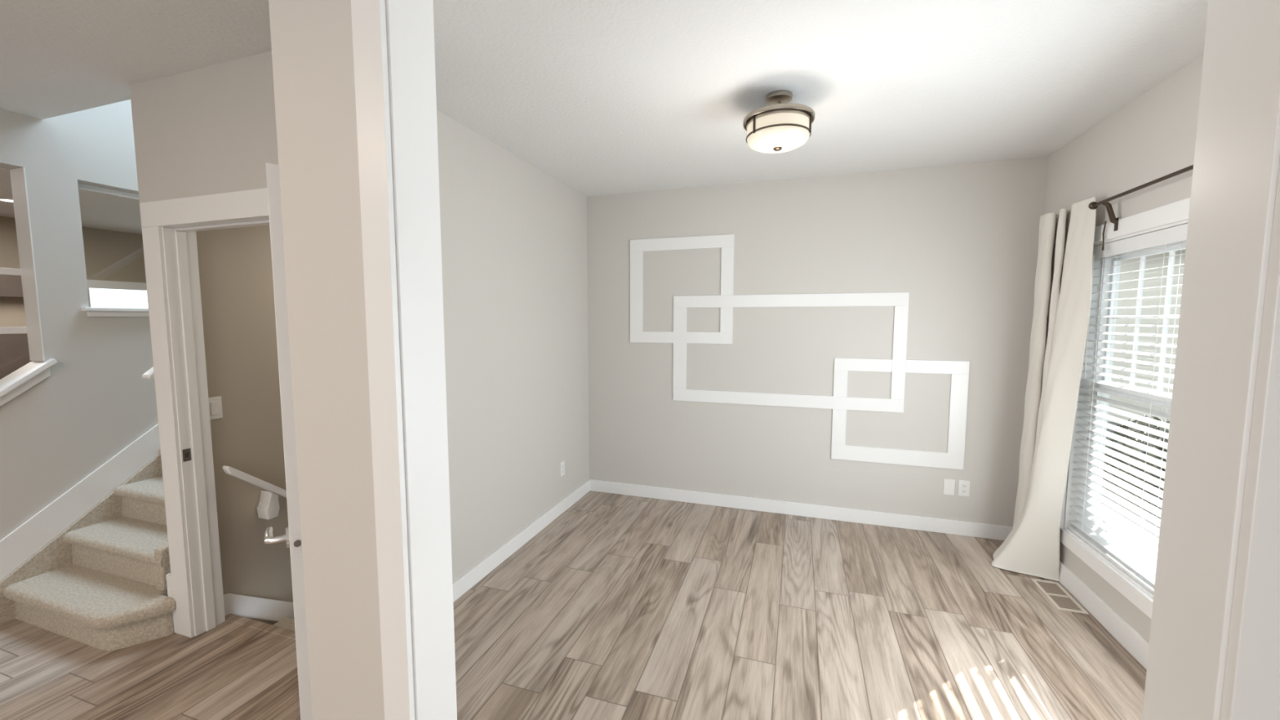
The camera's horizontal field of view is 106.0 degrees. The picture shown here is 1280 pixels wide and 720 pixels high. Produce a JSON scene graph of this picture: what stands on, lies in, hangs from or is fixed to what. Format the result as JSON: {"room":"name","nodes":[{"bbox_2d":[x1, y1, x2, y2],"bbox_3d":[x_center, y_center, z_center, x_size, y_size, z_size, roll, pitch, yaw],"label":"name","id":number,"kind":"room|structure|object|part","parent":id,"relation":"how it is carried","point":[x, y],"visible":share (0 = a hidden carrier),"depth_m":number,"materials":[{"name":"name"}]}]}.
{"room":"house entry hallway","nodes":[
{"label":"house entry hallway","id":0,"kind":"room"},
{"bbox_2d":[0,216,146,282],"bbox_3d":[-7.020,-0.110,4.265,0.100,2.650,6.700,2,5,18],"label":"wall","id":1,"kind":"structure","parent":0,"point":[109,255],"depth_m":5.79,"materials":[{"name":"beige paint"}]},
{"bbox_2d":[86,279,146,307],"bbox_3d":[-6.349,-0.389,6.175,0.070,1.190,1.120,2,5,18],"label":"window","id":2,"kind":"structure","parent":1,"relation":"in","point":[100,284],"depth_m":5.87,"materials":[{"name":"white wood"}]},
{"bbox_2d":[0,99,158,540],"bbox_3d":[-3.472,-1.109,2.111,0.130,5.000,8.400,2,5,18],"label":"wall","id":3,"kind":"structure","parent":0,"point":[94,402],"depth_m":2.72,"materials":[{"name":"grey paint"}]},
{"bbox_2d":[0,167,57,406],"bbox_3d":[-3.490,0.025,2.113,0.185,2.010,1.213,2,5,18],"label":"window","id":4,"kind":"structure","parent":3,"relation":"in","point":[29,375],"depth_m":2.60,"materials":[{"name":"white wood"}]},
{"bbox_3d":[-3.573,-0.435,2.094,0.014,0.036,1.199,2,5,18],"label":"rail","id":5,"kind":"part","parent":4,"relation":"part of","materials":[{"name":"white wood"}]},
{"bbox_3d":[-3.573,-0.120,2.121,0.014,0.036,1.199,2,5,18],"label":"rail","id":6,"kind":"part","parent":4,"relation":"part of","materials":[{"name":"white wood"}]},
{"bbox_3d":[-3.487,0.507,2.152,0.180,0.943,1.213,2,5,18],"label":"sill","id":7,"kind":"part","parent":4,"relation":"part of","materials":[{"name":"white wood"}]},
{"bbox_2d":[77,182,149,316],"bbox_3d":[-3.128,-0.671,3.141,0.165,0.775,0.815,2,5,18],"label":"window","id":8,"kind":"structure","parent":3,"relation":"in","point":[91,312],"depth_m":2.91,"materials":[{"name":"white wood"}]},
{"bbox_3d":[-3.128,-0.325,3.170,0.165,0.021,0.815,2,5,18],"label":"sill","id":9,"kind":"part","parent":8,"relation":"part of","materials":[{"name":"white wood"}]},
{"bbox_2d":[142,366,154,379],"bbox_3d":[-2.072,-0.880,3.288,0.093,1.800,2.132,2,5,18],"label":"stair handrail","id":10,"kind":"object","parent":3,"relation":"attached to","point":[148,375],"visible":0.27,"depth_m":2.36,"materials":[{"name":"white wood"}]},
{"bbox_2d":[129,50,278,567],"bbox_3d":[-1.702,0.064,2.181,1.350,2.650,0.110,2,5,18],"label":"wall","id":11,"kind":"structure","parent":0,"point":[209,130],"depth_m":2.10,"materials":[{"name":"grey paint"}]},
{"bbox_2d":[139,187,269,637],"bbox_3d":[-1.849,0.328,2.252,1.050,2.113,0.145,2,5,18],"label":"door frame","id":12,"kind":"structure","parent":11,"relation":"attached to","point":[169,227],"depth_m":2.33,"materials":[{"name":"white wood"}]},
{"bbox_3d":[-2.274,0.378,2.329,0.119,2.000,0.017,2,5,18],"label":"casing","id":13,"kind":"part","parent":12,"relation":"part of","materials":[{"name":"white wood"}]},
{"bbox_3d":[-2.202,0.462,2.342,0.002,0.060,0.032,2,5,18],"label":"strike plate","id":14,"kind":"part","parent":12,"relation":"part of","materials":[{"name":"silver metal"}]},
{"bbox_3d":[-1.851,-0.664,2.102,1.010,0.112,0.017,2,5,18],"label":"head casing","id":15,"kind":"part","parent":12,"relation":"part of","materials":[{"name":"white wood"}]},
{"bbox_2d":[195,225,293,602],"bbox_3d":[-1.713,-0.473,4.109,0.100,6.600,3.618,2,5,18],"label":"wall","id":16,"kind":"structure","parent":0,"point":[235,267],"depth_m":2.64,"materials":[{"name":"beige paint"}]},
{"bbox_2d":[208,395,222,420],"bbox_3d":[-2.204,0.249,2.495,0.010,0.116,0.072,2,5,18],"label":"light switch","id":17,"kind":"object","parent":16,"relation":"attached to","point":[215,402],"visible":0.77,"depth_m":2.50,"materials":[{"name":"white plastic"}]},
{"bbox_2d":[222,465,286,519],"bbox_3d":[-1.891,1.194,3.386,0.096,1.441,1.761,2,5,18],"label":"handrail","id":18,"kind":"object","parent":16,"relation":"attached to","point":[268,508],"visible":0.56,"depth_m":2.70,"materials":[{"name":"white wood"}]},
{"bbox_3d":[-1.867,1.195,3.378,0.046,1.441,1.761,2,5,18],"label":"rail","id":19,"kind":"part","parent":18,"relation":"part of","materials":[{"name":"white wood"}]},
{"bbox_2d":[268,0,384,719],"bbox_3d":[-0.823,0.117,1.541,0.333,2.650,1.062,-2,5,-23],"label":"wall","id":20,"kind":"structure","parent":0,"point":[312,40],"depth_m":1.13,"materials":[{"name":"grey paint"}]},
{"bbox_2d":[264,163,311,719],"bbox_3d":[-1.252,0.422,1.743,0.160,1.986,0.838,-3,6,-36],"label":"door","id":21,"kind":"structure","parent":20,"relation":"in","point":[292,536],"depth_m":1.39,"materials":[{"name":"white wood"}]},
{"bbox_3d":[-1.119,0.533,1.479,0.053,0.022,0.122,-4,6,-38],"label":"lever","id":22,"kind":"part","parent":21,"relation":"part of","materials":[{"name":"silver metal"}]},
{"bbox_3d":[-1.007,0.539,1.418,0.025,0.060,0.002,-4,6,-37],"label":"latch plate","id":23,"kind":"part","parent":21,"relation":"part of","materials":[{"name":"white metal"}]},
{"bbox_2d":[351,0,457,719],"bbox_3d":[-0.543,0.150,1.154,0.083,2.649,0.165,2,5,18],"label":"door frame","id":24,"kind":"structure","parent":20,"relation":"attached to","point":[393,40],"depth_m":1.09,"materials":[{"name":"white wood"}]},
{"bbox_3d":[-0.569,0.156,1.085,0.077,2.649,0.017,2,5,18],"label":"casing","id":25,"kind":"part","parent":24,"relation":"part of","materials":[{"name":"white wood"}]},
{"bbox_2d":[436,110,589,582],"bbox_3d":[-0.728,-0.019,3.176,0.483,2.650,2.397,2,5,18],"label":"wall","id":26,"kind":"structure","parent":0,"point":[513,235],"depth_m":3.14,"materials":[{"name":"grey paint"}]},
{"bbox_2d":[452,479,590,602],"bbox_3d":[-0.835,1.247,3.322,0.014,0.103,2.387,2,5,18],"label":"baseboard","id":27,"kind":"structure","parent":26,"relation":"attached to","point":[460,586],"depth_m":3.24,"materials":[{"name":"white wood"}]},
{"bbox_2d":[560,461,564,476],"bbox_3d":[-0.631,0.885,3.922,0.008,0.116,0.072,2,5,18],"label":"wall outlet","id":28,"kind":"object","parent":26,"relation":"attached to","point":[562,464],"visible":1,"depth_m":3.92,"materials":[{"name":"white plastic"}]},
{"bbox_2d":[0,490,1146,719],"bbox_3d":[-0.923,1.526,0.896,5.608,0.050,7.279,2,5,18],"label":"floor","id":29,"kind":"structure","parent":0,"point":[621,606],"depth_m":2.31,"materials":[{"name":"brown wood"}]},
{"bbox_2d":[0,423,175,650],"bbox_3d":[-2.526,0.128,3.275,1.006,2.341,3.400,2,5,18],"label":"staircase","id":30,"kind":"structure","parent":29,"relation":"on","point":[91,567],"depth_m":2.58,"materials":[{"name":"beige carpet"}]},
{"bbox_2d":[223,593,295,639],"bbox_3d":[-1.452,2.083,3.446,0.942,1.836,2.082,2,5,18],"label":"baseboard","id":31,"kind":"structure","parent":29,"relation":"on","point":[269,615],"depth_m":2.67,"materials":[{"name":"white wood"}]},
{"bbox_2d":[1031,578,1088,614],"bbox_3d":[2.385,1.343,2.750,0.134,0.005,0.325,2,5,18],"label":"floor vent","id":32,"kind":"object","parent":29,"relation":"in","point":[1060,597],"visible":1,"depth_m":2.74,"materials":[{"name":"beige metal"}]},
{"bbox_3d":[2.385,1.343,2.750,0.102,0.002,0.281,2,5,18],"label":"louvre panel","id":33,"kind":"part","parent":32,"relation":"part of","materials":[{"name":"beige metal"}]},
{"bbox_2d":[0,0,1208,234],"bbox_3d":[-2.720,-1.383,1.787,9.748,0.300,8.500,2,5,18],"label":"ceiling","id":34,"kind":"structure","parent":0,"point":[601,97],"depth_m":2.10,"materials":[{"name":"white paint"}]},
{"bbox_2d":[0,197,13,202],"bbox_3d":[-5.677,-1.440,4.347,0.176,0.012,0.176,2,5,18],"label":"recessed light","id":35,"kind":"object","parent":34,"relation":"in","point":[6,199],"visible":0.56,"depth_m":4.31,"materials":[{"name":"white"}]},
{"bbox_2d":[742,89,814,153],"bbox_3d":[0.672,-1.150,2.344,0.336,0.257,0.336,2,5,18],"label":"ceiling light","id":36,"kind":"object","parent":34,"relation":"attached to","point":[781,126],"visible":1,"depth_m":2.25,"materials":[{"name":"white glass"}]},
{"bbox_3d":[0.672,-1.099,2.349,0.294,0.128,0.294,2,5,18],"label":"lamp shade","id":37,"kind":"part","parent":36,"relation":"part of","materials":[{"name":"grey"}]},
{"bbox_2d":[586,156,1047,527],"bbox_3d":[1.148,-0.077,3.871,3.611,2.650,0.100,2,5,18],"label":"wall","id":38,"kind":"structure","parent":0,"point":[962,239],"depth_m":3.72,"materials":[{"name":"grey paint"}]},
{"bbox_2d":[630,234,733,343],"bbox_3d":[0.335,-0.581,4.038,0.884,0.881,0.012,2,5,18],"label":"trim frame","id":39,"kind":"object","parent":38,"relation":"attached to","point":[725,242],"visible":1,"depth_m":4.02,"materials":[{"name":"white wood"}]},
{"bbox_3d":[0.099,-0.196,4.148,0.387,0.096,0.012,2,5,18],"label":"rail","id":40,"kind":"part","parent":39,"relation":"part of","materials":[{"name":"white wood"}]},
{"bbox_3d":[0.335,-0.969,4.006,0.884,0.102,0.012,2,5,18],"label":"rail","id":41,"kind":"part","parent":39,"relation":"part of","materials":[{"name":"white wood"}]},
{"bbox_3d":[0.572,-0.183,3.993,0.385,0.096,0.012,2,5,18],"label":"rail","id":42,"kind":"part","parent":39,"relation":"part of","materials":[{"name":"white wood"}]},
{"bbox_2d":[672,292,909,413],"bbox_3d":[1.121,-0.074,3.821,1.765,0.888,0.012,2,5,18],"label":"trim frame","id":43,"kind":"object","parent":38,"relation":"attached to","point":[900,300],"visible":1,"depth_m":3.77,"materials":[{"name":"white wood"}]},
{"bbox_3d":[1.121,0.319,3.853,1.765,0.099,0.012,2,5,18],"label":"rail","id":44,"kind":"part","parent":43,"relation":"part of","materials":[{"name":"white wood"}]},
{"bbox_3d":[1.121,-0.467,3.788,1.765,0.099,0.012,2,5,18],"label":"rail","id":45,"kind":"part","parent":43,"relation":"part of","materials":[{"name":"white wood"}]},
{"bbox_2d":[590,479,1013,540],"bbox_3d":[1.116,1.196,3.927,3.315,0.103,0.014,2,5,18],"label":"baseboard","id":46,"kind":"structure","parent":38,"relation":"attached to","point":[879,518],"depth_m":3.83,"materials":[{"name":"white wood"}]},
{"bbox_2d":[831,358,969,470],"bbox_3d":[1.917,0.390,3.596,0.893,0.789,0.012,2,5,18],"label":"trim frame","id":47,"kind":"object","parent":38,"relation":"attached to","point":[953,459],"visible":1,"depth_m":3.57,"materials":[{"name":"white wood"}]},
{"bbox_3d":[1.683,0.038,3.644,0.400,0.095,0.012,2,5,18],"label":"rail","id":48,"kind":"part","parent":47,"relation":"part of","materials":[{"name":"white wood"}]},
{"bbox_3d":[1.917,0.726,3.624,0.893,0.115,0.012,2,5,18],"label":"rail","id":49,"kind":"part","parent":47,"relation":"part of","materials":[{"name":"white wood"}]},
{"bbox_3d":[2.150,0.051,3.491,0.402,0.095,0.012,2,5,18],"label":"rail","id":50,"kind":"part","parent":47,"relation":"part of","materials":[{"name":"white wood"}]},
{"bbox_2d":[942,479,955,495],"bbox_3d":[2.264,0.932,3.529,0.072,0.116,0.007,2,5,18],"label":"wall plate","id":51,"kind":"object","parent":38,"relation":"attached to","point":[948,485],"visible":1,"depth_m":3.53,"materials":[{"name":"white plastic"}]},
{"bbox_2d":[957,480,970,496],"bbox_3d":[2.353,0.932,3.499,0.072,0.116,0.008,2,5,18],"label":"wall outlet","id":52,"kind":"object","parent":38,"relation":"attached to","point":[963,486],"visible":1,"depth_m":3.50,"materials":[{"name":"white plastic"}]},
{"bbox_2d":[961,484,967,488],"bbox_3d":[2.352,0.913,3.495,0.033,0.029,0.003,2,5,18],"label":"socket","id":53,"kind":"object","parent":52,"relation":"attached to","point":[963,486],"depth_m":3.49,"materials":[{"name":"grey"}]},
{"bbox_2d":[1044,53,1204,642],"bbox_3d":[2.307,0.090,1.864,0.150,2.650,3.000,2,5,18],"label":"wall","id":54,"kind":"structure","parent":0,"point":[1152,137],"depth_m":2.36,"materials":[{"name":"grey paint"}]},
{"bbox_2d":[1058,560,1149,670],"bbox_3d":[2.227,1.351,1.988,0.014,0.118,2.986,2,5,18],"label":"baseboard","id":55,"kind":"structure","parent":54,"relation":"attached to","point":[1131,640],"depth_m":2.45,"materials":[{"name":"white wood"}]},
{"bbox_2d":[1059,197,1190,618],"bbox_3d":[2.305,0.255,1.901,0.164,1.833,2.070,2,5,18],"label":"window","id":56,"kind":"structure","parent":54,"relation":"in","point":[1179,211],"depth_m":2.59,"materials":[{"name":"white"}]},
{"bbox_3d":[2.545,0.177,2.864,0.016,1.667,0.085,2,5,18],"label":"casing","id":57,"kind":"part","parent":56,"relation":"part of","materials":[{"name":"white wood"}]},
{"bbox_3d":[2.347,0.258,1.887,0.070,1.643,1.875,2,5,18],"label":"frame","id":58,"kind":"part","parent":56,"relation":"part of","materials":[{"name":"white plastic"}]},
{"bbox_3d":[2.235,1.126,1.997,0.016,0.080,2.070,2,5,18],"label":"sill casing","id":59,"kind":"part","parent":56,"relation":"part of","materials":[{"name":"white wood"}]},
{"bbox_2d":[1067,223,1187,594],"bbox_3d":[2.273,0.256,1.911,0.068,1.640,1.868,2,5,18],"label":"window blind","id":60,"kind":"object","parent":56,"relation":"attached to","point":[1110,538],"visible":0.48,"depth_m":2.41,"materials":[{"name":"white plastic"}]},
{"bbox_3d":[2.519,0.210,2.644,0.060,1.578,0.002,2,5,18],"label":"ladder cord","id":61,"kind":"part","parent":60,"relation":"part of","materials":[{"name":"white fabric"}]},
{"bbox_3d":[2.277,1.065,1.978,0.052,0.017,1.862,2,5,18],"label":"rail","id":62,"kind":"part","parent":60,"relation":"part of","materials":[{"name":"white plastic"}]},
{"bbox_3d":[2.375,0.246,2.209,0.060,1.578,0.002,2,5,18],"label":"ladder cord","id":63,"kind":"part","parent":60,"relation":"part of","materials":[{"name":"white plastic"}]},
{"bbox_3d":[2.475,0.578,2.366,0.027,0.865,0.874,2,5,18],"label":"sash","id":64,"kind":"part","parent":56,"relation":"part of","materials":[{"name":"white plastic"}]},
{"bbox_3d":[2.235,-0.618,1.851,0.016,0.085,2.070,2,5,18],"label":"head casing","id":65,"kind":"part","parent":56,"relation":"part of","materials":[{"name":"white wood"}]},
{"bbox_3d":[2.503,-0.180,2.293,0.030,0.737,0.874,2,5,18],"label":"sash","id":66,"kind":"part","parent":56,"relation":"part of","materials":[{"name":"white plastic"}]},
{"bbox_2d":[1088,164,1193,250],"bbox_3d":[2.095,-0.628,1.574,0.084,0.256,2.090,2,5,18],"label":"curtain rod","id":67,"kind":"object","parent":54,"relation":"attached to","point":[1093,205],"visible":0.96,"depth_m":2.40,"materials":[{"name":"brown metal"}]},
{"bbox_2d":[991,195,1096,581],"bbox_3d":[2.399,0.212,2.941,0.316,2.222,0.537,2,5,18],"label":"curtain","id":68,"kind":"object","parent":67,"relation":"hanging from","point":[1063,286],"visible":1,"depth_m":2.88,"materials":[{"name":"white fabric"}]},
{"bbox_3d":[2.436,-0.653,2.531,0.012,0.147,0.046,4,6,40],"label":"pull cord","id":69,"kind":"part","parent":67,"relation":"part of","materials":[{"name":"brown metal"}]},
{"bbox_3d":[2.075,-0.735,1.570,0.017,0.017,2.086,2,5,18],"label":"rod","id":70,"kind":"part","parent":67,"relation":"part of","materials":[{"name":"brown metal"}]},
{"bbox_3d":[-5.168,1.286,3.769,4.000,0.050,6.700,2,5,18],"label":"floor","id":71,"kind":"structure","parent":0,"visible":0},
{"bbox_2d":[0,274,31,379],"bbox_3d":[-6.625,0.171,4.686,0.398,2.019,1.700,2,5,18],"label":"tall cabinet","id":72,"kind":"object","parent":71,"relation":"on","point":[14,348],"visible":0.02,"depth_m":4.90,"materials":[{"name":"brown wood"}]},
{"bbox_3d":[-6.697,-0.454,4.657,0.248,0.329,1.700,2,5,18],"label":"niche panel","id":73,"kind":"part","parent":72,"relation":"part of","materials":[{"name":"beige paint"}]},
{"bbox_3d":[1.363,0.202,0.530,1.106,2.650,0.134,2,5,18],"label":"wall","id":74,"kind":"structure","parent":0,"visible":0},
{"bbox_2d":[1142,0,1279,719],"bbox_3d":[0.858,0.189,0.694,0.083,2.649,0.165,2,5,18],"label":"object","id":75,"kind":"structure","parent":74,"relation":"attached to","point":[1214,654],"depth_m":0.66,"materials":[{"name":"white"}]},
{"bbox_3d":[0.838,0.194,0.623,0.077,2.649,0.017,2,5,18],"label":"casing","id":76,"kind":"part","parent":75,"relation":"part of","materials":[{"name":"white wood"}]},
{"label":"outside","id":77,"kind":"structure","parent":0,"visible":0},
{"bbox_2d":[1101,422,1168,518],"bbox_3d":[20.366,1.083,11.322,28.311,0.300,46.000,2,5,18],"label":"ground","id":78,"kind":"structure","parent":77,"point":[1110,423],"depth_m":7.93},
{"bbox_2d":[1100,414,1169,547],"bbox_3d":[3.397,0.982,3.238,0.590,1.246,0.605,2,5,18],"label":"shrub","id":79,"kind":"object","parent":78,"relation":"on","point":[1144,424],"visible":0.09,"depth_m":3.16,"materials":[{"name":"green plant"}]},
{"bbox_3d":[3.364,1.129,3.244,0.240,0.952,0.257,-4,6,-41],"label":"stem","id":80,"kind":"part","parent":79,"relation":"part of","materials":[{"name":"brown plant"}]},
{"bbox_2d":[1106,248,1185,423],"bbox_3d":[12.262,-1.348,10.627,10.000,4.660,6.900,2,5,18],"label":"house","id":81,"kind":"structure","parent":78,"relation":"on","point":[1157,263],"depth_m":8.59,"materials":[{"name":"beige"}]}
]}

